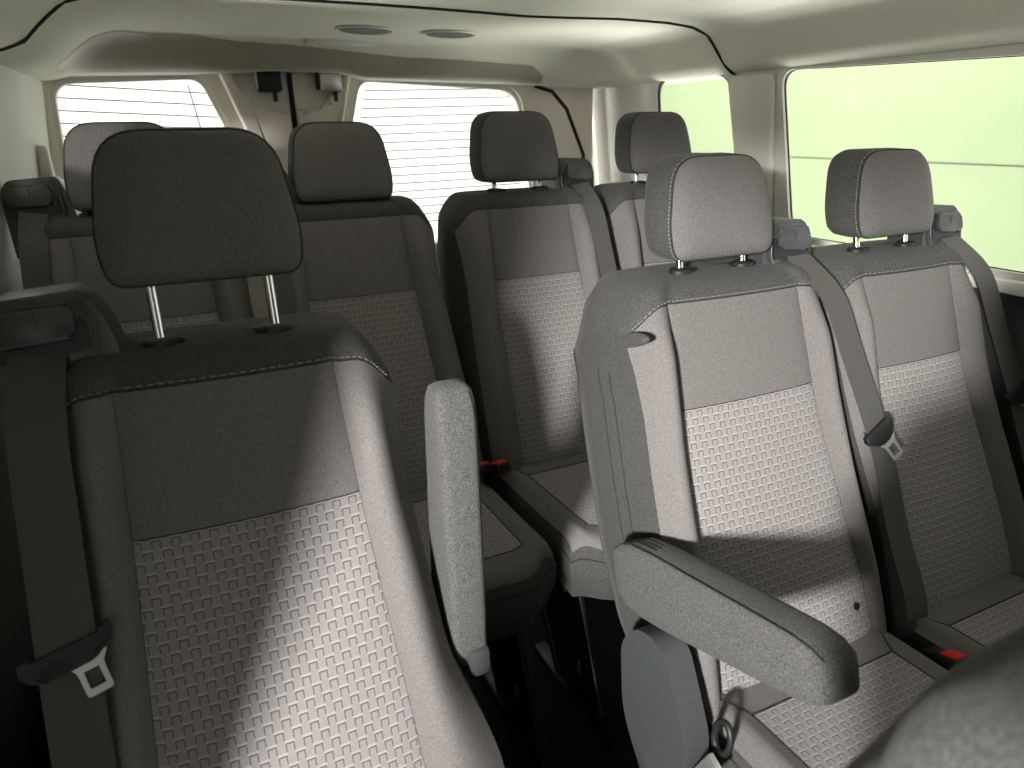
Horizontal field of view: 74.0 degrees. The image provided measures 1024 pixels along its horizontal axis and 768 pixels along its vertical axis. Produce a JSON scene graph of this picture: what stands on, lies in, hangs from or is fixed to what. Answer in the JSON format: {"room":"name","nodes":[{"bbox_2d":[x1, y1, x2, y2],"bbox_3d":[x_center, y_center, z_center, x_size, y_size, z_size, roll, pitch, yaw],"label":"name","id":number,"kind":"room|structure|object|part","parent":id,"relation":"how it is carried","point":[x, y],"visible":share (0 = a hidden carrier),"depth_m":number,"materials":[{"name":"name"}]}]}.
{"room":"vehicle interior","nodes":[
{"label":"vehicle interior","id":0,"kind":"room"},
{"bbox_2d":[0,65,49,271],"bbox_3d":[-0.660,0.047,0.584,0.170,0.920,3.320,-10,23,-23],"label":"wall","id":1,"kind":"structure","parent":0,"point":[23,122],"depth_m":1.51,"materials":[{"name":"plastic"}]},
{"bbox_2d":[0,259,51,767],"bbox_3d":[-0.914,0.234,1.233,0.080,0.800,1.940,-10,23,-23],"label":"trim","id":2,"kind":"structure","parent":1,"relation":"attached to","point":[23,736],"depth_m":1.05,"materials":[{"name":"black plastic"}]},
{"bbox_2d":[36,145,54,176],"bbox_3d":[-1.195,-0.562,1.740,0.030,0.090,0.050,-10,23,-23],"label":"coat hook","id":3,"kind":"object","parent":1,"relation":"attached to","point":[45,165],"visible":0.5,"depth_m":1.72,"materials":[{"name":"plastic"}]},
{"bbox_2d":[42,71,292,317],"bbox_3d":[-0.985,-0.245,2.193,0.687,1.460,0.105,-10,23,-23],"label":"door","id":4,"kind":"structure","parent":1,"relation":"in","point":[258,103],"depth_m":2.02,"materials":[{"name":"plastic"}]},
{"bbox_3d":[-0.762,-0.906,2.021,0.006,0.055,0.040,-10,23,-23],"label":"latch plate","id":5,"kind":"part","parent":4,"relation":"part of","materials":[{"name":"plastic"}]},
{"bbox_3d":[-0.766,-0.667,2.118,0.202,0.575,0.039,-10,23,-23],"label":"raised panel","id":6,"kind":"part","parent":4,"relation":"part of","materials":[{"name":"beige plastic"}]},
{"bbox_2d":[57,31,542,83],"bbox_3d":[-0.506,-0.937,1.968,1.385,0.104,0.164,-10,23,-23],"label":"trim","id":7,"kind":"structure","parent":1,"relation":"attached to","point":[114,51],"depth_m":1.92,"materials":[{"name":"beige plastic"}]},
{"bbox_2d":[0,0,1023,88],"bbox_3d":[0.219,-0.513,0.765,1.843,0.160,3.280,-10,23,-23],"label":"ceiling","id":8,"kind":"structure","parent":0,"point":[748,35],"depth_m":1.62,"materials":[{"name":"fabric"}]},
{"bbox_2d":[304,38,375,46],"bbox_3d":[-0.498,-0.991,1.973,0.200,0.019,0.045,-10,23,-23],"label":"recessed light","id":9,"kind":"object","parent":8,"relation":"in","point":[322,42],"visible":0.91,"depth_m":1.96,"materials":[{"name":"plastic"}]},
{"bbox_2d":[335,25,393,34],"bbox_3d":[-0.392,-0.941,1.809,0.156,0.011,0.116,-10,23,-23],"label":"ceiling speaker","id":10,"kind":"object","parent":8,"relation":"attached to","point":[363,29],"visible":1,"depth_m":1.80,"materials":[{"name":"plastic"}]},
{"bbox_2d":[339,28,389,33],"bbox_3d":[-0.391,-0.939,1.810,0.136,0.005,0.096,-10,23,-23],"label":"grille","id":11,"kind":"object","parent":10,"relation":"attached to","point":[343,30],"depth_m":1.81,"materials":[{"name":"grey plastic"}]},
{"bbox_2d":[422,30,475,38],"bbox_3d":[-0.174,-0.973,1.893,0.156,0.010,0.116,-10,23,-23],"label":"ceiling speaker","id":12,"kind":"object","parent":8,"relation":"attached to","point":[441,34],"visible":1,"depth_m":1.88,"materials":[{"name":"plastic"}]},
{"bbox_2d":[426,32,472,37],"bbox_3d":[-0.174,-0.972,1.893,0.136,0.004,0.096,-10,23,-23],"label":"grille","id":13,"kind":"object","parent":12,"relation":"attached to","point":[433,34],"depth_m":1.89,"materials":[{"name":"grey plastic"}]},
{"bbox_2d":[464,596,638,767],"bbox_3d":[0.226,0.887,1.321,2.200,0.040,3.600,-10,23,-23],"label":"floor","id":14,"kind":"structure","parent":0,"point":[572,741],"depth_m":1.59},
{"bbox_2d":[1,121,253,333],"bbox_3d":[-0.661,0.174,1.346,0.459,1.303,0.926,-10,23,-23],"label":"passenger seat","id":15,"kind":"object","parent":14,"relation":"on","point":[49,219],"visible":0.16,"depth_m":1.35,"materials":[{"name":"grey fabric"}]},
{"bbox_3d":[-0.784,-0.441,1.378,0.218,0.165,0.049,-10,23,-23],"label":"panel","id":16,"kind":"part","parent":15,"relation":"part of","materials":[{"name":"grey fabric"}]},
{"bbox_3d":[-0.751,-0.221,1.390,0.248,0.168,0.065,-10,23,-23],"label":"panel","id":17,"kind":"part","parent":15,"relation":"part of","materials":[{"name":"grey fabric"}]},
{"bbox_3d":[-0.754,-0.008,1.486,0.437,0.702,0.484,-10,23,-23],"label":"backrest","id":18,"kind":"part","parent":15,"relation":"part of","materials":[{"name":"grey fabric"}]},
{"bbox_3d":[-0.694,0.130,1.403,0.300,0.500,0.198,-10,23,-23],"label":"woven panel","id":19,"kind":"part","parent":15,"relation":"part of","materials":[{"name":"grey fabric"}]},
{"bbox_2d":[0,127,504,767],"bbox_3d":[-0.236,0.391,0.779,0.530,1.286,0.913,-10,23,-23],"label":"passenger seat","id":20,"kind":"object","parent":14,"relation":"on","point":[224,561],"visible":1,"depth_m":0.83,"materials":[{"name":"grey fabric"}]},
{"bbox_3d":[-0.453,0.312,0.730,0.042,0.044,0.019,-15,25,-33],"label":"tongue plate","id":21,"kind":"part","parent":20,"relation":"part of","materials":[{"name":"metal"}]},
{"bbox_3d":[-0.449,-0.101,0.851,0.013,0.126,0.036,-10,23,-23],"label":"post","id":22,"kind":"part","parent":20,"relation":"part of","materials":[{"name":"silver metal"}]},
{"bbox_3d":[-0.383,-0.216,0.829,0.231,0.175,0.051,-10,23,-23],"label":"panel","id":23,"kind":"part","parent":20,"relation":"part of","materials":[{"name":"grey fabric"}]},
{"bbox_3d":[-0.338,0.078,0.847,0.270,0.168,0.065,-10,23,-23],"label":"panel","id":24,"kind":"part","parent":20,"relation":"part of","materials":[{"name":"grey fabric"}]},
{"bbox_3d":[-0.322,-0.124,0.906,0.013,0.126,0.036,-10,23,-23],"label":"post","id":25,"kind":"part","parent":20,"relation":"part of","materials":[{"name":"silver metal"}]},
{"bbox_3d":[-0.281,0.429,0.860,0.326,0.500,0.198,-10,23,-23],"label":"woven panel","id":26,"kind":"part","parent":20,"relation":"part of","materials":[{"name":"grey fabric"}]},
{"bbox_3d":[-0.323,0.288,0.951,0.498,0.702,0.484,-10,23,-23],"label":"backrest","id":27,"kind":"part","parent":20,"relation":"part of","materials":[{"name":"grey fabric"}]},
{"bbox_3d":[-0.080,0.205,0.948,0.056,0.452,0.106,-10,23,-23],"label":"armrest","id":28,"kind":"part","parent":20,"relation":"part of","materials":[{"name":"fabric"}]},
{"bbox_2d":[273,121,556,767],"bbox_3d":[-0.251,0.103,1.523,0.486,1.299,0.927,-10,23,-23],"label":"passenger seat","id":29,"kind":"object","parent":14,"relation":"on","point":[369,259],"visible":0.58,"depth_m":1.55,"materials":[{"name":"grey fabric"}]},
{"bbox_3d":[-0.386,-0.505,1.548,0.223,0.168,0.050,-10,23,-23],"label":"panel","id":30,"kind":"part","parent":29,"relation":"part of","materials":[{"name":"grey fabric"}]},
{"bbox_3d":[-0.353,-0.292,1.560,0.248,0.168,0.065,-10,23,-23],"label":"panel","id":31,"kind":"part","parent":29,"relation":"part of","materials":[{"name":"grey fabric"}]},
{"bbox_3d":[-0.356,-0.079,1.656,0.437,0.702,0.484,-10,23,-23],"label":"backrest","id":32,"kind":"part","parent":29,"relation":"part of","materials":[{"name":"grey fabric"}]},
{"bbox_3d":[-0.296,0.059,1.573,0.300,0.500,0.198,-10,23,-23],"label":"woven panel","id":33,"kind":"part","parent":29,"relation":"part of","materials":[{"name":"grey fabric"}]},
{"bbox_3d":[-0.172,0.304,1.386,0.303,0.017,0.287,-10,23,-23],"label":"woven panel","id":34,"kind":"part","parent":29,"relation":"part of","materials":[{"name":"grey fabric"}]},
{"bbox_2d":[410,480,552,590],"bbox_3d":[-0.191,0.298,1.428,0.410,0.045,0.510,-10,23,-23],"label":"seat cushion","id":35,"kind":"object","parent":29,"relation":"on","point":[516,558],"depth_m":1.33,"materials":[{"name":"grey fabric"}]},
{"bbox_2d":[436,111,616,752],"bbox_3d":[0.146,0.023,1.689,0.459,1.319,0.926,-10,23,-23],"label":"passenger seat","id":36,"kind":"object","parent":14,"relation":"on","point":[519,268],"visible":0.71,"depth_m":1.70,"materials":[{"name":"grey fabric"}]},
{"bbox_3d":[0.054,-0.152,1.832,0.437,0.702,0.484,-10,23,-23],"label":"backrest","id":37,"kind":"part","parent":36,"relation":"part of","materials":[{"name":"grey fabric"}]},
{"bbox_3d":[0.020,-0.602,1.723,0.218,0.165,0.049,-10,23,-23],"label":"panel","id":38,"kind":"part","parent":36,"relation":"part of","materials":[{"name":"grey fabric"}]},
{"bbox_3d":[0.057,-0.365,1.736,0.243,0.168,0.065,-10,23,-23],"label":"panel","id":39,"kind":"part","parent":36,"relation":"part of","materials":[{"name":"grey fabric"}]},
{"bbox_3d":[0.114,-0.014,1.749,0.293,0.500,0.198,-10,23,-23],"label":"woven panel","id":40,"kind":"part","parent":36,"relation":"part of","materials":[{"name":"grey fabric"}]},
{"bbox_2d":[500,453,602,552],"bbox_3d":[0.219,0.225,1.603,0.410,0.045,0.510,-10,23,-23],"label":"seat cushion","id":41,"kind":"object","parent":36,"relation":"on","point":[554,491],"depth_m":1.53,"materials":[{"name":"grey fabric"}]},
{"bbox_3d":[0.237,0.231,1.562,0.303,0.017,0.287,-10,23,-23],"label":"woven panel","id":42,"kind":"part","parent":36,"relation":"part of","materials":[{"name":"grey fabric"}]},
{"bbox_2d":[594,112,691,270],"bbox_3d":[0.542,-0.046,1.860,0.459,1.315,0.926,-10,23,-23],"label":"passenger seat","id":43,"kind":"object","parent":14,"relation":"on","point":[641,138],"visible":0.23,"depth_m":1.86,"materials":[{"name":"grey fabric"}]},
{"bbox_3d":[0.450,-0.223,2.002,0.437,0.702,0.484,-10,23,-23],"label":"backrest","id":44,"kind":"part","parent":43,"relation":"part of","materials":[{"name":"grey fabric"}]},
{"bbox_3d":[0.349,-0.592,1.916,0.013,0.079,0.026,-10,23,-23],"label":"post","id":45,"kind":"part","parent":43,"relation":"part of","materials":[{"name":"silver metal"}]},
{"bbox_3d":[0.453,-0.436,1.906,0.243,0.168,0.065,-10,23,-23],"label":"panel","id":46,"kind":"part","parent":43,"relation":"part of","materials":[{"name":"grey fabric"}]},
{"bbox_3d":[0.510,-0.085,1.919,0.293,0.500,0.198,-10,23,-23],"label":"woven panel","id":47,"kind":"part","parent":43,"relation":"part of","materials":[{"name":"grey fabric"}]},
{"bbox_3d":[0.417,-0.672,1.893,0.207,0.157,0.047,-10,23,-23],"label":"panel","id":48,"kind":"part","parent":43,"relation":"part of","materials":[{"name":"grey fabric"}]},
{"bbox_2d":[574,152,967,767],"bbox_3d":[0.478,0.283,1.109,0.564,1.232,0.913,-10,23,-23],"label":"passenger seat","id":49,"kind":"object","parent":14,"relation":"on","point":[736,542],"visible":0.99,"depth_m":1.15,"materials":[{"name":"grey fabric"}]},
{"bbox_3d":[0.291,-0.219,1.183,0.013,0.075,0.025,-10,23,-23],"label":"post","id":50,"kind":"part","parent":49,"relation":"part of","materials":[{"name":"silver metal"}]},
{"bbox_3d":[0.389,0.149,1.267,0.455,0.702,0.484,-10,23,-23],"label":"backrest","id":51,"kind":"part","parent":49,"relation":"part of","materials":[{"name":"grey fabric"}]},
{"bbox_3d":[0.363,-0.302,1.161,0.218,0.165,0.049,-10,23,-23],"label":"panel","id":52,"kind":"part","parent":49,"relation":"part of","materials":[{"name":"grey fabric"}]},
{"bbox_3d":[0.280,0.323,0.949,0.064,0.193,0.428,-10,23,-23],"label":"armrest","id":53,"kind":"part","parent":49,"relation":"part of","materials":[{"name":"fabric"}]},
{"bbox_3d":[0.399,-0.066,1.175,0.302,0.168,0.065,-10,23,-23],"label":"panel","id":54,"kind":"part","parent":49,"relation":"part of","materials":[{"name":"grey fabric"}]},
{"bbox_3d":[0.418,-0.242,1.237,0.013,0.075,0.025,-10,23,-23],"label":"post","id":55,"kind":"part","parent":49,"relation":"part of","materials":[{"name":"silver metal"}]},
{"bbox_3d":[0.456,0.285,1.188,0.365,0.500,0.198,-10,23,-23],"label":"woven panel","id":56,"kind":"part","parent":49,"relation":"part of","materials":[{"name":"grey fabric"}]},
{"bbox_2d":[706,627,947,767],"bbox_3d":[0.561,0.524,1.042,0.430,0.051,0.510,-10,23,-23],"label":"seat cushion","id":57,"kind":"object","parent":49,"relation":"on","point":[772,728],"depth_m":1.07,"materials":[{"name":"grey fabric"}]},
{"bbox_3d":[0.580,0.530,1.000,0.318,0.018,0.287,-10,23,-23],"label":"woven panel","id":58,"kind":"part","parent":49,"relation":"part of","materials":[{"name":"grey fabric"}]},
{"bbox_3d":[0.682,0.113,1.224,0.049,0.050,0.021,-10,23,-23],"label":"tongue plate","id":59,"kind":"part","parent":49,"relation":"part of","materials":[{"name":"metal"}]},
{"bbox_2d":[811,148,1023,655],"bbox_3d":[0.902,0.208,1.292,0.453,1.230,0.911,-10,23,-23],"label":"passenger seat","id":60,"kind":"object","parent":14,"relation":"on","point":[910,294],"visible":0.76,"depth_m":1.33,"materials":[{"name":"grey fabric"}]},
{"bbox_3d":[0.685,-0.292,1.351,0.013,0.079,0.026,-10,23,-23],"label":"post","id":61,"kind":"part","parent":60,"relation":"part of","materials":[{"name":"silver metal"}]},
{"bbox_3d":[0.797,0.076,1.442,0.421,0.702,0.484,-10,23,-23],"label":"backrest","id":62,"kind":"part","parent":60,"relation":"part of","materials":[{"name":"grey fabric"}]},
{"bbox_3d":[0.757,-0.373,1.330,0.210,0.158,0.048,-10,23,-23],"label":"panel","id":63,"kind":"part","parent":60,"relation":"part of","materials":[{"name":"grey fabric"}]},
{"bbox_3d":[0.812,-0.314,1.406,0.013,0.079,0.026,-10,23,-23],"label":"post","id":64,"kind":"part","parent":60,"relation":"part of","materials":[{"name":"silver metal"}]},
{"bbox_3d":[0.793,-0.136,1.343,0.265,0.168,0.065,-10,23,-23],"label":"panel","id":65,"kind":"part","parent":60,"relation":"part of","materials":[{"name":"grey fabric"}]},
{"bbox_3d":[0.850,0.215,1.356,0.320,0.500,0.198,-10,23,-23],"label":"woven panel","id":66,"kind":"part","parent":60,"relation":"part of","materials":[{"name":"grey fabric"}]},
{"bbox_2d":[915,573,1023,655],"bbox_3d":[0.955,0.459,1.213,0.336,0.047,0.510,-10,23,-23],"label":"seat cushion","id":67,"kind":"object","parent":60,"relation":"on","point":[968,612],"depth_m":1.28,"materials":[{"name":"grey fabric"}]},
{"bbox_3d":[0.974,0.460,1.169,0.249,0.017,0.287,-10,23,-23],"label":"woven panel","id":68,"kind":"part","parent":60,"relation":"part of","materials":[{"name":"grey fabric"}]},
{"bbox_2d":[845,626,1023,767],"bbox_3d":[0.415,0.403,0.297,0.448,0.888,0.496,-10,23,-23],"label":"seat","id":69,"kind":"object","parent":14,"relation":"on","point":[972,715],"visible":1,"depth_m":0.30,"materials":[{"name":"grey fabric"}]},
{"bbox_2d":[592,43,1023,281],"bbox_3d":[1.022,-0.427,1.241,0.077,0.510,3.320,-10,23,-23],"label":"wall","id":70,"kind":"structure","parent":0,"point":[609,104],"depth_m":1.88,"materials":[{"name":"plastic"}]},
{"bbox_2d":[286,73,297,128],"bbox_3d":[-0.670,-0.326,2.307,0.014,1.460,0.012,-10,23,-23],"label":"door frame","id":71,"kind":"structure","parent":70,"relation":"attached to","point":[289,76],"depth_m":2.09,"materials":[{"name":"rubber"}]},
{"bbox_2d":[0,0,735,75],"bbox_3d":[-0.163,-0.786,1.545,1.762,0.136,0.024,-10,23,-23],"label":"trim","id":72,"kind":"structure","parent":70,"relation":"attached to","point":[24,40],"depth_m":1.53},
{"bbox_2d":[291,72,592,275],"bbox_3d":[-0.176,-0.390,2.539,1.100,1.460,0.105,-10,23,-23],"label":"door","id":73,"kind":"structure","parent":70,"relation":"in","point":[318,97],"depth_m":2.37,"materials":[{"name":"plastic"}]},
{"bbox_3d":[-0.599,-0.935,2.091,0.006,0.055,0.040,-10,23,-23],"label":"latch plate","id":74,"kind":"part","parent":73,"relation":"part of","materials":[{"name":"black plastic"}]},
{"bbox_3d":[-0.581,-0.700,2.197,0.180,0.575,0.039,-10,23,-23],"label":"raised panel","id":75,"kind":"part","parent":73,"relation":"part of","materials":[{"name":"beige plastic"}]},
{"bbox_2d":[534,86,584,157],"bbox_3d":[0.187,-0.781,2.565,0.229,0.643,0.014,-10,23,-23],"label":"door frame","id":76,"kind":"structure","parent":70,"relation":"attached to","point":[551,91],"depth_m":2.49,"materials":[{"name":"rubber"}]},
{"bbox_2d":[658,75,727,111],"bbox_3d":[0.585,-0.743,2.133,0.057,0.407,0.396,-10,23,-23],"label":"window","id":77,"kind":"structure","parent":70,"relation":"in","point":[661,83],"depth_m":2.23,"materials":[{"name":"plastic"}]},
{"bbox_2d":[728,72,774,216],"bbox_3d":[0.675,-0.656,1.925,0.060,0.405,0.177,-10,23,-23],"label":"trim","id":78,"kind":"structure","parent":70,"relation":"attached to","point":[751,96],"depth_m":1.87,"materials":[{"name":"plastic"}]},
{"bbox_2d":[811,244,1023,296],"bbox_3d":[1.079,-0.182,1.347,0.090,0.030,3.300,-10,23,-23],"label":"trim","id":79,"kind":"structure","parent":70,"relation":"attached to","point":[1006,286],"depth_m":1.39,"materials":[{"name":"plastic"}]},
{"bbox_2d":[973,288,1023,500],"bbox_3d":[1.107,0.261,1.525,0.060,0.960,3.300,-10,23,-23],"label":"trim","id":80,"kind":"structure","parent":70,"relation":"attached to","point":[1013,306],"depth_m":1.46,"materials":[{"name":"black plastic"}]},
{"label":"outside","id":81,"kind":"structure","parent":0,"visible":0},
{"bbox_2d":[592,55,1023,272],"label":"window","id":82,"kind":"structure","parent":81,"point":[965,117],"depth_m":6.03,"materials":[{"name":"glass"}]}
]}

